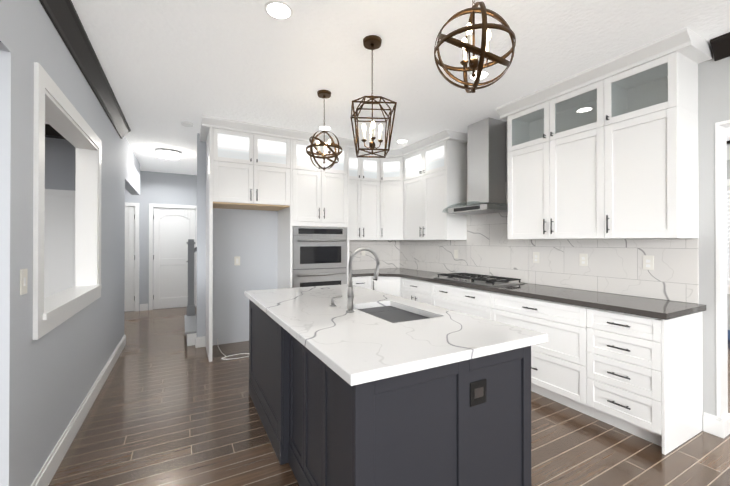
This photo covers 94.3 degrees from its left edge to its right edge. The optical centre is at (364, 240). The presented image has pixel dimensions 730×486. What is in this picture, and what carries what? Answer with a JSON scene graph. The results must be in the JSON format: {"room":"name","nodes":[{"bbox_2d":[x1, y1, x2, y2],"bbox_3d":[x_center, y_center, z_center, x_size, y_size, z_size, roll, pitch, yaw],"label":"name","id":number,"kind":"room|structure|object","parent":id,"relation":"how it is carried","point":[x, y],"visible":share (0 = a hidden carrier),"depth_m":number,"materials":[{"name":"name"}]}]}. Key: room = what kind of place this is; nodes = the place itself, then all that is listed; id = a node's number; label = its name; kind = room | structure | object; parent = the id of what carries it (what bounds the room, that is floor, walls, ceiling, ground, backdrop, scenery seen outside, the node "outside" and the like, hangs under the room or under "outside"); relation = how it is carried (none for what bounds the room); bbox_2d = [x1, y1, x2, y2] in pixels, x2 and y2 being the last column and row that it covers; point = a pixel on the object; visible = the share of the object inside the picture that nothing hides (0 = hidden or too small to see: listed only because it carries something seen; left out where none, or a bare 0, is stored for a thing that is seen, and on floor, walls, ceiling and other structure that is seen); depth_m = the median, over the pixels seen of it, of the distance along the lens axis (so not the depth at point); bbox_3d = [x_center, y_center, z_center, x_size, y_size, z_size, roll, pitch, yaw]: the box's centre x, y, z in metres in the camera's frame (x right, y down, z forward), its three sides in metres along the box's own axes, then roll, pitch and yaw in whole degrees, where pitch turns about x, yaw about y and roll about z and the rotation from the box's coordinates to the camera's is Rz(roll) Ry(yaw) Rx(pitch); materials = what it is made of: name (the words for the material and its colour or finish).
{"room":"kitchen","nodes":[
{"label":"kitchen","id":0,"kind":"room"},
{"bbox_2d":[45,137,75,190],"bbox_3d":[-3.764,0.001,4.249,0.995,2.760,0.130,0,0,-28],"label":"wall","id":1,"kind":"structure","parent":0,"point":[60,164],"depth_m":4.17,"materials":[{"name":"grey paint"}]},
{"bbox_2d":[44,189,74,297],"bbox_3d":[-3.758,0.381,4.159,0.620,2.000,0.030,0,0,-28],"label":"wall","id":2,"kind":"structure","parent":1,"relation":"in","point":[59,251],"depth_m":4.16,"materials":[{"name":"white paint"}]},
{"bbox_2d":[0,0,139,485],"bbox_3d":[-1.754,-0.011,1.709,0.125,2.760,9.950,0,0,-28],"label":"wall","id":3,"kind":"structure","parent":0,"point":[47,380],"depth_m":1.75,"materials":[{"name":"grey paint"}]},
{"bbox_2d":[20,269,27,294],"bbox_3d":[-1.630,0.199,1.619,0.008,0.120,0.075,0,0,-28],"label":"light switch","id":4,"kind":"object","parent":3,"relation":"attached to","point":[23,279],"visible":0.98,"depth_m":1.61,"materials":[{"name":"white plastic"}]},
{"bbox_2d":[33,62,101,339],"bbox_3d":[-2.111,-0.198,2.376,0.190,1.420,1.540,0,0,-28],"label":"window frame","id":5,"kind":"structure","parent":3,"relation":"attached to","point":[55,109],"depth_m":2.36,"materials":[{"name":"white wood"}]},
{"bbox_2d":[31,334,125,485],"bbox_3d":[-2.369,1.308,2.990,0.016,0.135,3.433,0,0,-28],"label":"baseboard","id":6,"kind":"structure","parent":3,"relation":"attached to","point":[45,475],"depth_m":2.34,"materials":[{"name":"white wood"}]},
{"bbox_2d":[39,0,130,138],"bbox_3d":[-1.132,-1.333,0.802,0.100,0.124,7.750,0,0,-28],"label":"crown molding","id":7,"kind":"structure","parent":3,"relation":"attached to","point":[63,16],"depth_m":2.41,"materials":[{"name":"black wood"}]},
{"bbox_2d":[125,171,196,310],"bbox_3d":[-5.889,0.009,5.937,7.500,2.760,0.120,0,0,-28],"label":"wall","id":8,"kind":"structure","parent":0,"point":[166,188],"depth_m":6.75,"materials":[{"name":"grey paint"}]},
{"bbox_2d":[124,202,138,311],"bbox_3d":[-4.869,0.332,6.445,0.960,2.120,0.083,0,0,-28],"label":"hall door","id":9,"kind":"structure","parent":8,"relation":"in","point":[131,298],"depth_m":6.61,"materials":[{"name":"white wood"}]},
{"bbox_2d":[149,203,196,309],"bbox_3d":[-3.907,0.334,6.959,0.900,2.120,0.093,0,0,-28],"label":"hall door","id":10,"kind":"structure","parent":8,"relation":"in","point":[171,229],"depth_m":6.92,"materials":[{"name":"white wood"}]},
{"bbox_2d":[197,133,364,345],"bbox_3d":[-0.754,0.006,5.191,3.265,2.760,0.125,0,0,-28],"label":"wall","id":11,"kind":"structure","parent":0,"point":[249,238],"depth_m":4.56,"materials":[{"name":"grey paint"}]},
{"bbox_2d":[234,256,239,264],"bbox_3d":[-1.730,0.283,4.587,0.075,0.120,0.006,0,0,-28],"label":"outlet","id":12,"kind":"object","parent":11,"relation":"attached to","point":[236,260],"visible":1,"depth_m":4.58,"materials":[{"name":"white plastic"}]},
{"bbox_2d":[200,115,403,157],"bbox_3d":[-0.700,-1.326,4.743,2.880,0.099,0.722,0,0,-28],"label":"crown molding","id":13,"kind":"structure","parent":11,"relation":"attached to","point":[207,121],"depth_m":4.17,"materials":[{"name":"white wood"}]},
{"bbox_2d":[349,154,379,239],"bbox_3d":[-0.137,-0.636,5.237,0.668,1.275,0.382,0,0,-28],"label":"upper cabinet","id":14,"kind":"object","parent":11,"relation":"attached to","point":[364,198],"visible":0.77,"depth_m":5.14,"materials":[{"name":"white wood"}]},
{"bbox_2d":[349,240,399,269],"bbox_3d":[0.037,0.242,5.539,1.266,0.474,0.010,0,0,-28],"label":"backsplash","id":15,"kind":"structure","parent":11,"relation":"attached to","point":[387,252],"depth_m":5.62,"materials":[{"name":"tile"}]},
{"bbox_2d":[45,0,729,174],"bbox_3d":[-0.814,-1.433,3.389,14.200,0.100,12.200,0,0,-28],"label":"ceiling","id":16,"kind":"structure","parent":0,"point":[168,66],"depth_m":2.56,"materials":[{"name":"white paint"}]},
{"bbox_2d":[45,124,64,138],"bbox_3d":[-3.874,-1.334,-0.084,5.314,0.129,8.799,0,0,-28],"label":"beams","id":17,"kind":"structure","parent":16,"relation":"attached to","point":[51,132],"depth_m":4.05,"materials":[{"name":"black wood"}]},
{"bbox_2d":[155,148,180,158],"bbox_3d":[-3.048,-1.331,5.251,0.350,0.084,0.350,0,0,-28],"label":"light","id":18,"kind":"object","parent":16,"relation":"attached to","point":[167,153],"visible":1,"depth_m":5.16,"materials":[{"name":"white metal"}]},
{"bbox_2d":[181,121,193,126],"bbox_3d":[-2.095,-1.363,3.992,0.136,0.031,0.136,0,0,-28],"label":"smoke detector","id":19,"kind":"object","parent":16,"relation":"attached to","point":[187,124],"visible":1,"depth_m":3.95,"materials":[{"name":"white plastic"}]},
{"bbox_2d":[264,0,292,19],"bbox_3d":[-0.521,-1.386,2.047,0.170,0.005,0.170,0,0,-28],"label":"recessed light","id":20,"kind":"object","parent":16,"relation":"in","point":[277,10],"visible":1,"depth_m":2.04,"materials":[{"name":"white"}]},
{"bbox_2d":[306,90,341,169],"bbox_3d":[-0.383,-1.018,3.177,0.342,0.729,0.342,0,0,-28],"label":"pendant light","id":21,"kind":"object","parent":16,"relation":"hanging from","point":[324,94],"visible":1,"depth_m":3.14,"materials":[{"name":"brown metal"}]},
{"bbox_2d":[318,126,331,130],"bbox_3d":[-0.494,-1.376,4.164,0.170,0.005,0.170,0,0,-28],"label":"recessed light","id":22,"kind":"object","parent":16,"relation":"in","point":[325,128],"visible":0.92,"depth_m":4.17,"materials":[{"name":"white"}]},
{"bbox_2d":[350,35,396,157],"bbox_3d":[0.051,-0.990,2.355,0.297,0.793,0.296,0,0,-4],"label":"pendant lantern","id":23,"kind":"object","parent":16,"relation":"hanging from","point":[372,42],"visible":1,"depth_m":2.34,"materials":[{"name":"brown metal"}]},
{"bbox_2d":[396,139,407,142],"bbox_3d":[0.517,-1.373,4.711,0.170,0.005,0.170,0,0,-28],"label":"recessed light","id":24,"kind":"object","parent":16,"relation":"in","point":[402,141],"visible":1,"depth_m":4.71,"materials":[{"name":"white"}]},
{"bbox_2d":[434,0,515,92],"bbox_3d":[0.493,-1.030,1.536,0.348,0.722,0.348,0,0,-28],"label":"pendant light","id":25,"kind":"object","parent":16,"relation":"hanging from","point":[467,48],"visible":1,"depth_m":1.49,"materials":[{"name":"brown metal"}]},
{"bbox_2d":[468,70,489,79],"bbox_3d":[0.957,-1.382,2.846,0.170,0.005,0.170,0,0,-28],"label":"recessed light","id":26,"kind":"object","parent":16,"relation":"in","point":[485,74],"visible":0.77,"depth_m":2.84,"materials":[{"name":"white"}]},
{"bbox_2d":[48,306,729,485],"bbox_3d":[-0.814,1.427,3.375,14.200,0.100,12.200,0,0,-28],"label":"floor","id":27,"kind":"structure","parent":0,"point":[169,407],"depth_m":2.34,"materials":[{"name":"brown wood"}]},
{"bbox_2d":[184,239,196,345],"bbox_3d":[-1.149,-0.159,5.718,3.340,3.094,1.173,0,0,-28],"label":"newel post","id":28,"kind":"object","parent":27,"relation":"on","point":[190,318],"depth_m":5.37,"materials":[{"name":"grey wood"}]},
{"bbox_2d":[217,338,248,359],"bbox_3d":[-1.635,1.329,4.212,0.340,0.100,0.654,0,0,-28],"label":"cord","id":29,"kind":"object","parent":27,"relation":"on","point":[222,358],"visible":0.85,"depth_m":4.00,"materials":[{"name":"white"}]},
{"bbox_2d":[206,127,289,361],"bbox_3d":[-1.500,0.052,4.326,0.931,2.660,0.682,0,0,-28],"label":"tall cabinet","id":30,"kind":"object","parent":27,"relation":"on","point":[247,171],"visible":1,"depth_m":4.04,"materials":[{"name":"white wood"}]},
{"bbox_2d":[278,139,348,288],"bbox_3d":[-0.726,0.054,4.745,0.828,2.660,0.682,0,0,-28],"label":"tall cabinet","id":31,"kind":"object","parent":27,"relation":"on","point":[319,197],"visible":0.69,"depth_m":4.47,"materials":[{"name":"white wood"}]},
{"bbox_2d":[293,226,346,287],"bbox_3d":[-0.710,0.379,4.714,0.758,1.100,0.673,0,0,-28],"label":"wall oven","id":32,"kind":"object","parent":31,"relation":"in","point":[319,256],"visible":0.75,"depth_m":4.45,"materials":[{"name":"silver metal"}]},
{"bbox_2d":[352,276,370,288],"bbox_3d":[-0.209,0.952,5.048,0.368,0.867,0.632,0,0,-28],"label":"base cabinet","id":33,"kind":"object","parent":27,"relation":"on","point":[364,281],"visible":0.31,"depth_m":4.83,"materials":[{"name":"white wood"}]},
{"bbox_2d":[370,276,401,296],"bbox_3d":[0.418,0.953,5.231,0.906,0.867,0.906,0,0,-28],"label":"base cabinet","id":34,"kind":"object","parent":27,"relation":"on","point":[389,285],"visible":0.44,"depth_m":4.82,"materials":[{"name":"white wood"}]},
{"bbox_2d":[352,269,399,276],"bbox_3d":[-0.024,0.497,4.983,0.630,0.040,0.926,0,0,-28],"label":"countertop","id":35,"kind":"structure","parent":34,"relation":"on","point":[367,272],"depth_m":4.82,"materials":[{"name":"grey stone"}]},
{"bbox_2d":[380,268,705,319],"bbox_3d":[1.240,0.492,3.984,0.646,0.040,3.886,0,0,-28],"label":"countertop","id":36,"kind":"structure","parent":34,"relation":"on","point":[653,308],"depth_m":2.75,"materials":[{"name":"grey stone"}]},
{"bbox_2d":[434,273,524,286],"bbox_3d":[1.287,0.446,3.919,0.510,0.051,0.900,0,0,-28],"label":"gas cooktop","id":37,"kind":"object","parent":36,"relation":"in","point":[479,279],"visible":1,"depth_m":3.75,"materials":[{"name":"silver metal"}]},
{"bbox_2d":[244,284,547,485],"bbox_3d":[-0.106,0.918,2.388,1.075,0.908,2.235,0,0,-28],"label":"kitchen island","id":38,"kind":"object","parent":27,"relation":"on","point":[373,389],"visible":0.9,"depth_m":1.57,"materials":[{"name":"grey"}]},
{"bbox_2d":[244,284,547,385],"bbox_3d":[-0.106,0.484,2.390,1.075,0.040,2.235,0,0,-28],"label":"island countertop","id":39,"kind":"structure","parent":38,"relation":"on","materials":[{"name":"stone"}]},
{"bbox_2d":[330,295,341,305],"bbox_3d":[-0.206,0.429,2.401,0.092,0.069,0.044,0,0,-28],"label":"soap dispenser","id":40,"kind":"object","parent":39,"relation":"on","point":[332,301],"visible":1,"depth_m":2.38,"materials":[{"name":"silver metal"}]},
{"bbox_2d":[346,247,379,312],"bbox_3d":[-0.004,0.255,2.223,0.250,0.417,0.084,0,0,-28],"label":"faucet","id":41,"kind":"object","parent":39,"relation":"on","point":[350,297],"visible":1,"depth_m":2.18,"materials":[{"name":"silver metal"}]},
{"bbox_2d":[470,379,486,406],"bbox_3d":[0.506,0.681,1.511,0.100,0.105,0.008,0,0,-28],"label":"outlet","id":42,"kind":"object","parent":38,"relation":"attached to","point":[478,392],"visible":1,"depth_m":1.51,"materials":[{"name":"black plastic"}]},
{"bbox_2d":[401,277,432,304],"bbox_3d":[0.911,0.950,4.606,0.632,0.867,0.660,0,0,-28],"label":"base cabinet","id":43,"kind":"object","parent":27,"relation":"on","point":[417,290],"visible":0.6,"depth_m":4.43,"materials":[{"name":"white wood"}]},
{"bbox_2d":[432,282,491,319],"bbox_3d":[1.284,0.946,3.915,0.632,0.867,0.910,0,0,-28],"label":"base cabinet","id":44,"kind":"object","parent":27,"relation":"on","point":[474,302],"visible":0.31,"depth_m":3.72,"materials":[{"name":"white wood"}]},
{"bbox_2d":[491,292,592,416],"bbox_3d":[1.717,0.942,3.114,0.632,0.867,0.910,0,0,-28],"label":"base cabinet","id":45,"kind":"object","parent":27,"relation":"on","point":[559,366],"visible":0.6,"depth_m":2.81,"materials":[{"name":"white wood"}]},
{"bbox_2d":[586,307,702,454],"bbox_3d":[2.047,0.940,2.504,0.632,0.867,0.478,0,0,-28],"label":"base cabinet","id":46,"kind":"object","parent":27,"relation":"on","point":[644,377],"visible":0.96,"depth_m":2.32,"materials":[{"name":"white wood"}]},
{"bbox_2d":[467,52,729,415],"bbox_3d":[2.439,-0.007,2.583,0.125,2.760,7.500,0,0,-28],"label":"wall","id":47,"kind":"structure","parent":0,"point":[713,92],"depth_m":2.42,"materials":[{"name":"grey paint"}]},
{"bbox_2d":[380,156,403,239],"bbox_3d":[0.477,-0.635,5.441,0.609,1.275,0.606,0,0,-28],"label":"upper cabinet","id":48,"kind":"object","parent":47,"relation":"attached to","point":[391,198],"visible":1,"depth_m":5.21,"materials":[{"name":"white wood"}]},
{"bbox_2d":[396,129,466,156],"bbox_3d":[0.902,-1.325,4.833,0.443,0.099,1.200,0,0,-28],"label":"crown molding","id":49,"kind":"structure","parent":47,"relation":"attached to","point":[446,134],"depth_m":4.44,"materials":[{"name":"white wood"}]},
{"bbox_2d":[404,140,466,239],"bbox_3d":[0.950,-0.638,4.805,0.382,1.275,0.960,0,0,-28],"label":"upper cabinet","id":50,"kind":"object","parent":47,"relation":"attached to","point":[435,180],"visible":1,"depth_m":4.50,"materials":[{"name":"white wood"}]},
{"bbox_2d":[442,117,507,214],"bbox_3d":[1.339,-0.851,3.953,0.486,1.054,0.904,0,0,-28],"label":"hood canopy","id":51,"kind":"object","parent":47,"relation":"attached to","point":[486,160],"visible":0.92,"depth_m":3.88,"materials":[{"name":"silver metal"}]},
{"bbox_2d":[400,182,698,303],"bbox_3d":[1.514,-0.099,4.152,0.010,1.141,3.837,0,0,-28],"label":"backsplash","id":52,"kind":"structure","parent":47,"relation":"attached to","point":[490,248],"depth_m":3.30,"materials":[{"name":"tile"}]},
{"bbox_2d":[454,250,457,257],"bbox_3d":[1.245,0.191,4.631,0.005,0.115,0.072,0,0,-28],"label":"outlet","id":53,"kind":"object","parent":52,"relation":"attached to","point":[455,251],"depth_m":4.63,"materials":[{"name":"white plastic"}]},
{"bbox_2d":[533,252,538,262],"bbox_3d":[1.810,0.186,3.584,0.006,0.115,0.072,0,0,-28],"label":"outlet","id":54,"kind":"object","parent":52,"relation":"attached to","point":[535,254],"depth_m":3.58,"materials":[{"name":"white plastic"}]},
{"bbox_2d":[579,253,587,265],"bbox_3d":[2.039,0.184,3.161,0.006,0.115,0.072,0,0,-28],"label":"outlet","id":55,"kind":"object","parent":52,"relation":"attached to","point":[583,258],"depth_m":3.16,"materials":[{"name":"white plastic"}]},
{"bbox_2d":[643,255,653,269],"bbox_3d":[2.276,0.182,2.721,0.006,0.115,0.072,0,0,-28],"label":"outlet","id":56,"kind":"object","parent":52,"relation":"attached to","point":[648,262],"depth_m":2.72,"materials":[{"name":"white plastic"}]},
{"bbox_2d":[507,80,604,238],"bbox_3d":[1.828,-0.646,3.180,0.382,1.275,0.914,0,0,-28],"label":"upper cabinet","id":57,"kind":"object","parent":47,"relation":"attached to","point":[555,160],"visible":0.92,"depth_m":3.06,"materials":[{"name":"white wood"}]},
{"bbox_2d":[496,27,729,119],"bbox_3d":[2.769,-1.330,1.400,0.424,0.124,5.094,0,0,-28],"label":"crown molding","id":58,"kind":"structure","parent":47,"relation":"attached to","point":[691,44],"depth_m":2.49,"materials":[{"name":"white wood"}]},
{"bbox_2d":[604,51,698,238],"bbox_3d":[2.154,-0.649,2.577,0.382,1.275,0.456,0,0,-28],"label":"upper cabinet","id":59,"kind":"object","parent":47,"relation":"attached to","point":[651,178],"visible":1,"depth_m":2.45,"materials":[{"name":"white wood"}]},
{"bbox_2d":[715,120,729,417],"bbox_3d":[2.924,0.269,1.685,0.133,2.200,1.662,0,0,-28],"label":"door frame","id":60,"kind":"structure","parent":47,"relation":"attached to","point":[721,268],"depth_m":2.38,"materials":[{"name":"white wood"}]},
{"bbox_2d":[727,144,729,329],"bbox_3d":[6.005,-0.004,3.089,0.120,2.760,5.000,0,0,-28],"label":"wall","id":61,"kind":"structure","parent":0,"point":[728,295],"depth_m":4.71,"materials":[{"name":"grey paint"}]},
{"bbox_2d":[727,145,729,293],"bbox_3d":[5.958,-0.292,3.093,0.141,2.065,4.850,0,0,-28],"label":"window shutters","id":62,"kind":"object","parent":61,"relation":"attached to","point":[728,227],"visible":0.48,"depth_m":4.73,"materials":[{"name":"white"}]}
]}

